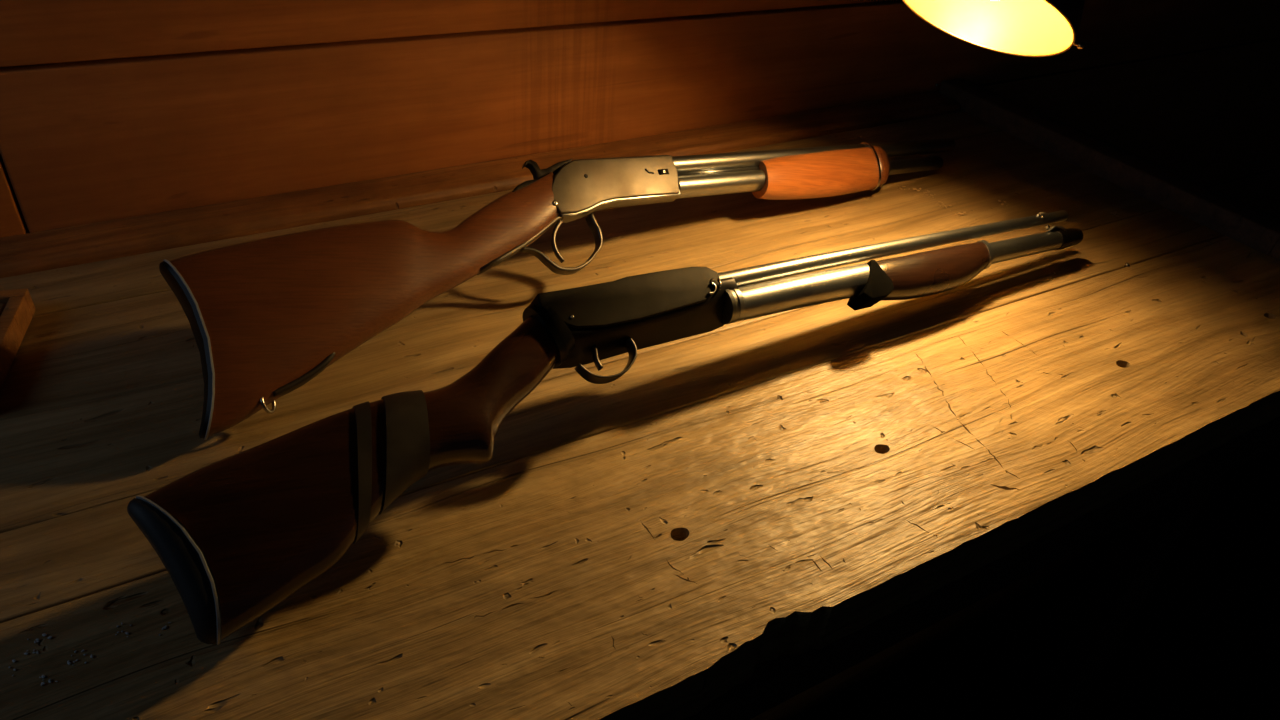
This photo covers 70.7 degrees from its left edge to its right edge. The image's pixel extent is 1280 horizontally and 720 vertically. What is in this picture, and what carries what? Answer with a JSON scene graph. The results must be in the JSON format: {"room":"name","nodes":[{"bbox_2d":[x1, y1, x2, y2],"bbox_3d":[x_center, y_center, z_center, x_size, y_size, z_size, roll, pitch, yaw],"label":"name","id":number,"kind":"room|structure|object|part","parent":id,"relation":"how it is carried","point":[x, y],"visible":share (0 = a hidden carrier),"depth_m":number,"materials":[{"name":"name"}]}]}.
{"room":"workshop","nodes":[
{"label":"workshop","id":0,"kind":"room"},
{"bbox_2d":[0,0,1279,237],"bbox_3d":[0.403,-0.718,1.309,4.600,2.320,0.100,-16,41,-26],"label":"wall","id":1,"kind":"structure","parent":0,"point":[110,109],"depth_m":1.10,"materials":[{"name":"brown wood"}]},
{"bbox_2d":[750,445,1279,719],"bbox_3d":[0.948,0.917,1.147,4.800,0.050,2.825,-16,41,-26],"label":"floor","id":2,"kind":"structure","parent":0,"point":[1203,643],"depth_m":1.63,"materials":[{"name":"brown wood"}]},
{"bbox_2d":[0,78,1279,719],"bbox_3d":[-0.109,0.299,1.101,1.875,0.850,0.762,-16,41,-26],"label":"workbench","id":3,"kind":"object","parent":2,"relation":"on","point":[732,523],"visible":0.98,"depth_m":0.79,"materials":[{"name":"brown wood"}]},
{"bbox_2d":[0,289,35,389],"bbox_3d":[-0.638,0.001,0.751,0.200,0.024,0.160,-6,37,-15],"label":"wooden tray","id":4,"kind":"object","parent":3,"relation":"on","point":[17,308],"visible":1,"depth_m":0.80,"materials":[{"name":"brown wood"}]},
{"bbox_3d":[-0.639,0.002,0.752,0.168,0.020,0.128,-6,37,-15],"label":"tray lid","id":5,"kind":"part","parent":4,"relation":"part of","materials":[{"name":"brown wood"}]},
{"bbox_3d":[-0.659,-0.043,0.808,0.200,0.024,0.012,-6,37,-15],"label":"panel","id":6,"kind":"part","parent":4,"relation":"part of","materials":[{"name":"brown wood"}]},
{"bbox_2d":[8,622,170,685],"bbox_3d":[-0.343,0.177,0.565,0.089,0.001,0.042,-16,41,-26],"label":"pale flecks","id":7,"kind":"object","parent":3,"relation":"on","point":[164,627],"visible":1,"depth_m":0.56,"materials":[{"name":"brown wood"}]},
{"bbox_2d":[159,139,954,439],"bbox_3d":[0.021,-0.176,0.990,1.030,0.112,0.121,-24,45,-33],"label":"rifle","id":8,"kind":"object","parent":3,"relation":"on","point":[267,316],"visible":1,"depth_m":0.80,"materials":[{"name":"brown wood"}]},
{"bbox_3d":[-0.356,-0.009,0.717,0.020,0.041,0.147,-11,80,-32],"label":"butt plate","id":9,"kind":"part","parent":8,"relation":"part of","materials":[{"name":"black metal"}]},
{"bbox_3d":[-0.078,-0.115,0.912,0.093,0.013,0.059,-11,80,-32],"label":"lever","id":10,"kind":"part","parent":8,"relation":"part of","materials":[{"name":"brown metal"}]},
{"bbox_3d":[-0.027,-0.184,0.964,0.156,0.019,0.062,-11,80,-32],"label":"receiver frame","id":11,"kind":"part","parent":8,"relation":"part of","materials":[{"name":"metal"}]},
{"bbox_3d":[0.088,-0.217,1.039,0.130,0.004,0.005,-11,80,-32],"label":"rod","id":12,"kind":"part","parent":8,"relation":"part of","materials":[{"name":"silver metal"}]},
{"bbox_2d":[127,210,1082,644],"bbox_3d":[0.088,-0.042,0.810,0.990,0.109,0.128,-21,44,-32],"label":"shotgun","id":13,"kind":"object","parent":3,"relation":"on","point":[241,533],"visible":1,"depth_m":0.64,"materials":[{"name":"brown wood"}]},
{"bbox_2d":[898,186,1119,279],"bbox_3d":[0.508,-0.191,1.173,0.238,0.002,0.263,-16,41,-26],"label":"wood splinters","id":14,"kind":"object","parent":3,"relation":"on","point":[1115,212],"visible":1,"depth_m":1.19,"materials":[{"name":"brown wood"}]},
{"bbox_3d":[0.707,-0.230,1.280,0.049,0.090,0.758,-16,41,-26],"label":"rail","id":15,"kind":"part","parent":3,"relation":"part of","materials":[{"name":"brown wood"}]},
{"bbox_3d":[0.705,0.275,1.301,0.080,0.770,0.080,-16,41,-26],"label":"leg","id":16,"kind":"part","parent":3,"relation":"part of","materials":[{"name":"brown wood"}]},
{"bbox_3d":[1.117,-0.994,-0.245,4.800,0.050,2.825,-16,41,-26],"label":"ceiling","id":17,"kind":"structure","parent":0,"visible":0},
{"bbox_2d":[902,0,1084,56],"bbox_3d":[0.366,-0.798,0.512,0.168,1.262,0.167,1,36,-6],"label":"lamp","id":18,"kind":"object","parent":17,"relation":"hanging from","point":[1028,28],"visible":1,"depth_m":0.91,"materials":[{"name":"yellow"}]},
{"bbox_3d":[0.340,-0.367,0.845,0.174,0.086,0.174,28,7,28],"label":"lamp shade","id":19,"kind":"part","parent":18,"relation":"part of","materials":[{"name":"yellow"}]},
{"bbox_3d":[0.402,-0.289,0.828,0.010,0.006,0.006,28,7,28],"label":"rim knob","id":20,"kind":"part","parent":18,"relation":"part of","materials":[{"name":"gold metal"}]}
]}

